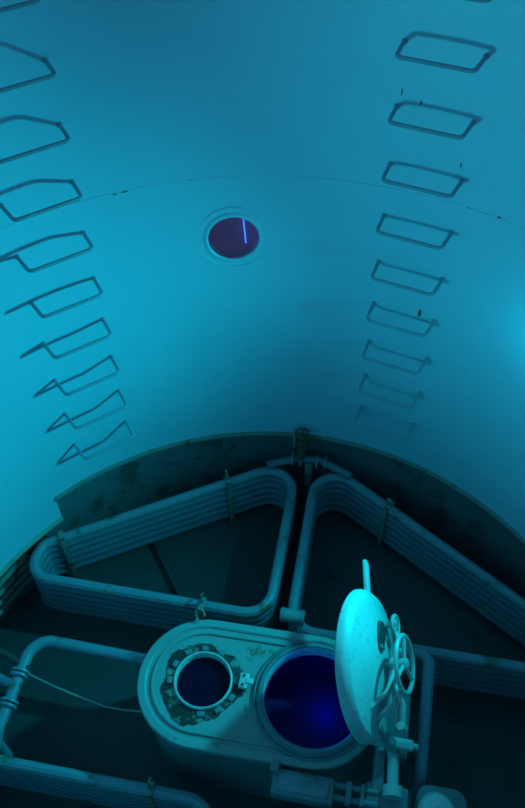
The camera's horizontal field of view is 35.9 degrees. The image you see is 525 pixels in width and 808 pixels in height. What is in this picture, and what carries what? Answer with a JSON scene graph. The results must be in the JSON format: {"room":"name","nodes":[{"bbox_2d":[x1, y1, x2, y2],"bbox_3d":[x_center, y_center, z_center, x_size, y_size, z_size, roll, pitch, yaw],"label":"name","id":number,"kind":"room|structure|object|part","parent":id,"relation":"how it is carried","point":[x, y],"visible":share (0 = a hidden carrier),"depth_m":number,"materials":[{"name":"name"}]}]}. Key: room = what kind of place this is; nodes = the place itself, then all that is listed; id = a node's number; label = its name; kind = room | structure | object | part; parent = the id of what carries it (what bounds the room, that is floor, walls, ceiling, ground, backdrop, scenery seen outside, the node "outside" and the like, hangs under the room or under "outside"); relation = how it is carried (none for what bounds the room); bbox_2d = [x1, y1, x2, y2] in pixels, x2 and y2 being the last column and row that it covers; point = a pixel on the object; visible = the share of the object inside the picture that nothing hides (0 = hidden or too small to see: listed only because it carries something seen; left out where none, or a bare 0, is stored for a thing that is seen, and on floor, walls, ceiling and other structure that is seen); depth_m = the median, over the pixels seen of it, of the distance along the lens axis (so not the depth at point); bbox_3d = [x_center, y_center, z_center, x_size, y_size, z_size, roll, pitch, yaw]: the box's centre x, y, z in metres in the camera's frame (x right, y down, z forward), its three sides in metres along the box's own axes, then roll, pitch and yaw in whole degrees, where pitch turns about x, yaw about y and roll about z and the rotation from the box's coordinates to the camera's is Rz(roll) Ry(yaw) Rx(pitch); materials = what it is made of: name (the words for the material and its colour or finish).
{"room":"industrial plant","nodes":[
{"label":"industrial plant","id":0,"kind":"room"},
{"bbox_2d":[0,0,524,546],"bbox_3d":[-0.050,-0.079,2.367,3.942,5.409,3.942,-1,49,0],"label":"wall","id":1,"kind":"structure","parent":0,"point":[144,92],"depth_m":4.17,"materials":[{"name":"white paint"}]},
{"bbox_2d":[0,0,39,12],"bbox_3d":[-1.045,-1.543,3.130,0.385,0.028,0.165,-25,53,-20],"label":"ladder rung","id":2,"kind":"object","parent":1,"relation":"attached to","point":[29,2],"visible":1,"depth_m":3.11,"materials":[{"name":"grey paint"}]},
{"bbox_2d":[0,57,56,93],"bbox_3d":[-1.040,-1.346,3.356,0.385,0.028,0.165,-25,53,-20],"label":"ladder rung","id":3,"kind":"object","parent":1,"relation":"attached to","point":[45,61],"visible":1,"depth_m":3.33,"materials":[{"name":"grey paint"}]},
{"bbox_2d":[0,122,70,163],"bbox_3d":[-1.036,-1.149,3.582,0.385,0.028,0.165,-25,53,-20],"label":"ladder rung","id":4,"kind":"object","parent":1,"relation":"attached to","point":[58,124],"visible":1,"depth_m":3.55,"materials":[{"name":"grey paint"}]},
{"bbox_2d":[0,179,82,221],"bbox_3d":[-1.031,-0.952,3.808,0.385,0.028,0.165,-25,53,-20],"label":"ladder rung","id":5,"kind":"object","parent":1,"relation":"attached to","point":[71,181],"visible":1,"depth_m":3.77,"materials":[{"name":"grey paint"}]},
{"bbox_2d":[14,230,93,272],"bbox_3d":[-1.026,-0.754,4.034,0.385,0.028,0.165,-25,53,-20],"label":"ladder rung","id":6,"kind":"object","parent":1,"relation":"attached to","point":[83,232],"visible":1,"depth_m":3.99,"materials":[{"name":"grey paint"}]},
{"bbox_2d":[28,276,103,317],"bbox_3d":[-1.022,-0.557,4.260,0.385,0.028,0.165,-25,53,-20],"label":"ladder rung","id":7,"kind":"object","parent":1,"relation":"attached to","point":[93,278],"visible":1,"depth_m":4.22,"materials":[{"name":"grey paint"}]},
{"bbox_2d":[41,317,111,358],"bbox_3d":[-1.017,-0.360,4.486,0.385,0.028,0.165,-25,53,-20],"label":"ladder rung","id":8,"kind":"object","parent":1,"relation":"attached to","point":[102,319],"visible":1,"depth_m":4.44,"materials":[{"name":"grey paint"}]},
{"bbox_2d":[52,354,119,395],"bbox_3d":[-1.012,-0.163,4.712,0.385,0.028,0.165,-25,53,-20],"label":"ladder rung","id":9,"kind":"object","parent":1,"relation":"attached to","point":[111,357],"visible":1,"depth_m":4.67,"materials":[{"name":"grey paint"}]},
{"bbox_2d":[63,388,127,428],"bbox_3d":[-1.007,0.034,4.938,0.385,0.028,0.165,-25,53,-20],"label":"ladder rung","id":10,"kind":"object","parent":1,"relation":"attached to","point":[118,390],"visible":1,"depth_m":4.90,"materials":[{"name":"grey paint"}]},
{"bbox_2d":[72,419,133,459],"bbox_3d":[-1.002,0.232,5.164,0.385,0.028,0.165,-25,53,-20],"label":"ladder rung","id":11,"kind":"object","parent":1,"relation":"attached to","point":[83,456],"visible":1,"depth_m":5.12,"materials":[{"name":"grey paint"}]},
{"bbox_2d":[198,207,268,267],"bbox_3d":[-0.159,-0.925,4.433,0.407,0.407,0.082,-3,49,-2],"label":"window","id":12,"kind":"structure","parent":1,"relation":"in","point":[224,239],"depth_m":4.47,"materials":[{"name":"white paint"}]},
{"bbox_3d":[-0.159,-0.914,4.423,0.287,0.287,0.008,-3,49,-2],"label":"pane","id":13,"kind":"part","parent":12,"relation":"part of","materials":[{"name":"clear glass"}]},
{"bbox_2d":[243,219,246,242],"bbox_3d":[-0.098,-0.952,4.428,0.017,0.176,0.008,-1,49,0],"label":"tube light","id":14,"kind":"object","parent":12,"relation":"attached to","point":[243,219],"visible":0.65,"depth_m":4.43,"materials":[{"name":"blue"}]},
{"bbox_2d":[0,88,524,316],"bbox_3d":[-0.038,0.410,2.927,3.951,1.302,3.951,-1,49,0],"label":"trim","id":15,"kind":"structure","parent":1,"relation":"attached to","point":[122,191],"depth_m":4.05,"materials":[{"name":"paint"}]},
{"bbox_2d":[355,405,415,439],"bbox_3d":[0.779,0.123,5.201,0.385,0.028,0.165,19,52,17],"label":"ladder rung","id":16,"kind":"object","parent":1,"relation":"attached to","point":[361,406],"visible":1,"depth_m":5.16,"materials":[{"name":"grey paint"}]},
{"bbox_2d":[358,373,422,408],"bbox_3d":[0.774,-0.074,4.975,0.385,0.028,0.165,19,52,17],"label":"ladder rung","id":17,"kind":"object","parent":1,"relation":"attached to","point":[365,375],"visible":1,"depth_m":4.93,"materials":[{"name":"grey paint"}]},
{"bbox_2d":[362,339,428,374],"bbox_3d":[0.769,-0.271,4.748,0.385,0.028,0.165,19,52,17],"label":"ladder rung","id":18,"kind":"object","parent":1,"relation":"attached to","point":[369,341],"visible":1,"depth_m":4.71,"materials":[{"name":"grey paint"}]},
{"bbox_2d":[366,301,436,337],"bbox_3d":[0.765,-0.468,4.522,0.385,0.028,0.165,19,52,17],"label":"ladder rung","id":19,"kind":"object","parent":1,"relation":"attached to","point":[373,304],"visible":1,"depth_m":4.48,"materials":[{"name":"grey paint"}]},
{"bbox_2d":[371,259,444,295],"bbox_3d":[0.760,-0.665,4.296,0.385,0.028,0.165,19,52,17],"label":"ladder rung","id":20,"kind":"object","parent":1,"relation":"attached to","point":[378,261],"visible":1,"depth_m":4.26,"materials":[{"name":"grey paint"}]},
{"bbox_2d":[376,213,453,249],"bbox_3d":[0.755,-0.863,4.070,0.385,0.028,0.165,19,52,17],"label":"ladder rung","id":21,"kind":"object","parent":1,"relation":"attached to","point":[384,215],"visible":1,"depth_m":4.03,"materials":[{"name":"grey paint"}]},
{"bbox_2d":[381,161,464,197],"bbox_3d":[0.750,-1.060,3.844,0.385,0.028,0.165,19,52,17],"label":"ladder rung","id":22,"kind":"object","parent":1,"relation":"attached to","point":[389,164],"visible":1,"depth_m":3.80,"materials":[{"name":"grey paint"}]},
{"bbox_2d":[387,103,475,139],"bbox_3d":[0.746,-1.257,3.618,0.385,0.028,0.165,19,52,17],"label":"ladder rung","id":23,"kind":"object","parent":1,"relation":"attached to","point":[396,106],"visible":1,"depth_m":3.58,"materials":[{"name":"grey paint"}]},
{"bbox_2d":[395,38,489,72],"bbox_3d":[0.741,-1.454,3.392,0.385,0.028,0.165,19,52,17],"label":"ladder rung","id":24,"kind":"object","parent":1,"relation":"attached to","point":[404,41],"visible":1,"depth_m":3.35,"materials":[{"name":"grey paint"}]},
{"bbox_2d":[466,0,491,2],"bbox_3d":[0.737,-1.637,3.183,0.385,0.028,0.165,19,52,17],"label":"ladder rung","id":25,"kind":"object","parent":1,"relation":"attached to","point":[478,1],"visible":1,"depth_m":3.10,"materials":[{"name":"grey paint"}]},
{"bbox_2d":[0,490,524,807],"bbox_3d":[0.005,2.199,4.978,4.120,0.040,4.120,-1,49,0],"label":"floor","id":26,"kind":"structure","parent":0,"point":[477,742],"depth_m":5.42,"materials":[{"name":"metal"}]},
{"bbox_2d":[0,636,145,757],"bbox_3d":[-1.222,1.687,5.087,1.056,0.508,0.621,-22,52,-17],"label":"pipe","id":27,"kind":"object","parent":26,"relation":"on","point":[18,674],"visible":0.91,"depth_m":4.92,"materials":[{"name":"metal"}]},
{"bbox_2d":[28,673,141,712],"bbox_3d":[-1.041,1.731,4.797,0.763,0.081,0.036,13,50,12],"label":"cable","id":28,"kind":"object","parent":27,"relation":"attached to","point":[29,674],"visible":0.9,"depth_m":4.81,"materials":[{"name":"grey metal"}]},
{"bbox_2d":[0,755,210,807],"bbox_3d":[-1.129,2.656,4.200,1.639,0.578,1.386,7,49,8],"label":"coil","id":29,"kind":"object","parent":26,"relation":"on","point":[69,783],"visible":1,"depth_m":4.50,"materials":[{"name":"paint"}]},
{"bbox_2d":[29,466,296,629],"bbox_3d":[-0.650,0.935,5.692,1.670,0.578,1.199,7,49,8],"label":"coil","id":30,"kind":"object","parent":26,"relation":"on","point":[71,550],"visible":0.92,"depth_m":5.55,"materials":[{"name":"paint"}]},
{"bbox_2d":[152,541,183,596],"bbox_3d":[-0.653,1.230,5.784,0.035,0.050,0.706,-22,52,-17],"label":"trim","id":31,"kind":"structure","parent":26,"relation":"on","point":[162,559],"depth_m":5.80,"materials":[{"name":"metal"}]},
{"bbox_2d":[137,559,418,807],"bbox_3d":[0.085,1.560,4.525,1.565,1.479,1.155,7,49,8],"label":"hatch","id":32,"kind":"object","parent":26,"relation":"on","point":[288,716],"visible":1,"depth_m":4.42,"materials":[{"name":"paint"}]},
{"bbox_3d":[-0.331,1.575,4.567,0.304,0.010,0.304,7,49,8],"label":"port glass","id":33,"kind":"part","parent":32,"relation":"part of","materials":[{"name":"blue glass"}]},
{"bbox_3d":[-0.026,1.590,4.504,1.290,0.001,0.677,7,49,8],"label":"plate","id":34,"kind":"part","parent":32,"relation":"part of","materials":[{"name":"metal"}]},
{"bbox_3d":[0.206,1.950,4.145,0.260,0.012,0.085,7,49,8],"label":"plate","id":35,"kind":"part","parent":32,"relation":"part of","materials":[{"name":"paint"}]},
{"bbox_3d":[0.475,2.004,4.156,0.230,0.050,0.110,7,49,8],"label":"push rod","id":36,"kind":"part","parent":32,"relation":"part of","materials":[{"name":"paint"}]},
{"bbox_3d":[0.542,1.349,4.188,0.359,0.707,0.766,7,49,8],"label":"lid","id":37,"kind":"part","parent":32,"relation":"part of","materials":[{"name":"white paint"}]},
{"bbox_3d":[0.615,1.408,4.036,0.055,0.042,0.272,25,54,21],"label":"wheel frame","id":38,"kind":"part","parent":32,"relation":"part of","materials":[{"name":"paint"}]},
{"bbox_3d":[0.638,1.450,4.065,0.070,0.110,0.278,18,52,16],"label":"wheel frame","id":39,"kind":"part","parent":32,"relation":"part of","materials":[{"name":"paint"}]},
{"bbox_3d":[0.631,1.706,4.156,0.154,0.279,0.055,7,49,8],"label":"hinge arm","id":40,"kind":"part","parent":32,"relation":"part of","materials":[{"name":"paint"}]},
{"bbox_3d":[0.693,1.245,4.195,0.056,0.048,0.228,1,49,2],"label":"wheel frame","id":41,"kind":"part","parent":32,"relation":"part of","materials":[{"name":"paint"}]},
{"bbox_3d":[0.670,1.521,4.028,0.033,0.089,0.155,7,49,8],"label":"lever","id":42,"kind":"part","parent":32,"relation":"part of","materials":[{"name":"paint"}]},
{"bbox_3d":[0.679,1.499,4.021,0.108,0.124,0.222,7,49,8],"label":"lever","id":43,"kind":"part","parent":32,"relation":"part of","materials":[{"name":"paint"}]},
{"bbox_2d":[266,428,352,503],"bbox_3d":[0.341,0.487,5.858,0.622,0.873,0.168,7,49,8],"label":"pipe","id":44,"kind":"object","parent":26,"relation":"on","point":[300,442],"visible":0.96,"depth_m":5.77,"materials":[{"name":"metal"}]},
{"bbox_2d":[288,473,524,699],"bbox_3d":[1.116,1.181,5.451,1.772,0.563,1.287,7,49,8],"label":"coil","id":45,"kind":"object","parent":26,"relation":"on","point":[487,595],"visible":0.63,"depth_m":5.39,"materials":[{"name":"paint"}]},
{"bbox_2d":[279,607,304,632],"bbox_3d":[0.176,1.346,4.986,0.150,0.094,0.184,7,49,8],"label":"pipe fitting","id":46,"kind":"object","parent":45,"relation":"on","point":[287,615],"visible":0.91,"depth_m":4.98,"materials":[{"name":"paint"}]},
{"bbox_2d":[406,644,434,807],"bbox_3d":[0.840,1.907,4.790,0.258,0.600,0.806,7,49,8],"label":"pipe","id":47,"kind":"object","parent":26,"relation":"on","point":[421,736],"visible":0.81,"depth_m":4.56,"materials":[{"name":"metal"}]},
{"bbox_2d":[410,785,466,807],"bbox_3d":[0.903,2.289,4.325,0.260,0.798,0.290,7,49,8],"label":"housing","id":48,"kind":"object","parent":26,"relation":"on","point":[426,796],"visible":1,"depth_m":4.11,"materials":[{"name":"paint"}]},
{"bbox_2d":[0,436,524,623],"bbox_3d":[-0.001,1.948,4.690,4.060,0.765,4.060,-1,49,0],"label":"wall","id":49,"kind":"structure","parent":0,"point":[440,509],"depth_m":5.81,"materials":[{"name":"metal"}]},
{"bbox_2d":[0,560,28,596],"bbox_3d":[-1.868,1.675,5.036,0.217,0.040,1.670,9,50,9],"label":"pipe","id":50,"kind":"object","parent":49,"relation":"attached to","point":[25,565],"visible":0.93,"depth_m":5.46,"materials":[{"name":"metal"}]},
{"bbox_2d":[0,554,28,586],"bbox_3d":[-1.869,1.623,4.976,0.217,0.040,1.670,9,50,9],"label":"pipe","id":51,"kind":"object","parent":49,"relation":"attached to","point":[4,578],"visible":1,"depth_m":5.41,"materials":[{"name":"metal"}]},
{"bbox_2d":[0,568,30,605],"bbox_3d":[-1.867,1.728,5.096,0.217,0.040,1.670,9,50,9],"label":"pipe","id":52,"kind":"object","parent":49,"relation":"attached to","point":[26,572],"visible":0.87,"depth_m":5.51,"materials":[{"name":"metal"}]},
{"bbox_2d":[0,574,33,615],"bbox_3d":[-1.866,1.780,5.157,0.217,0.040,1.670,9,50,9],"label":"pipe","id":53,"kind":"object","parent":49,"relation":"attached to","point":[29,578],"visible":0.85,"depth_m":5.56,"materials":[{"name":"metal"}]},
{"bbox_2d":[0,501,63,577],"bbox_3d":[-1.796,1.366,4.886,0.342,0.231,1.980,13,50,12],"label":"trim","id":54,"kind":"structure","parent":49,"relation":"attached to","point":[49,517],"depth_m":5.33,"materials":[{"name":"white paint"}]},
{"bbox_2d":[55,431,524,545],"bbox_3d":[0.009,1.689,4.394,4.067,0.040,4.100,-1,49,0],"label":"trim","id":55,"kind":"structure","parent":49,"relation":"attached to","point":[477,502],"depth_m":5.53,"materials":[{"name":"paint"}]}
]}

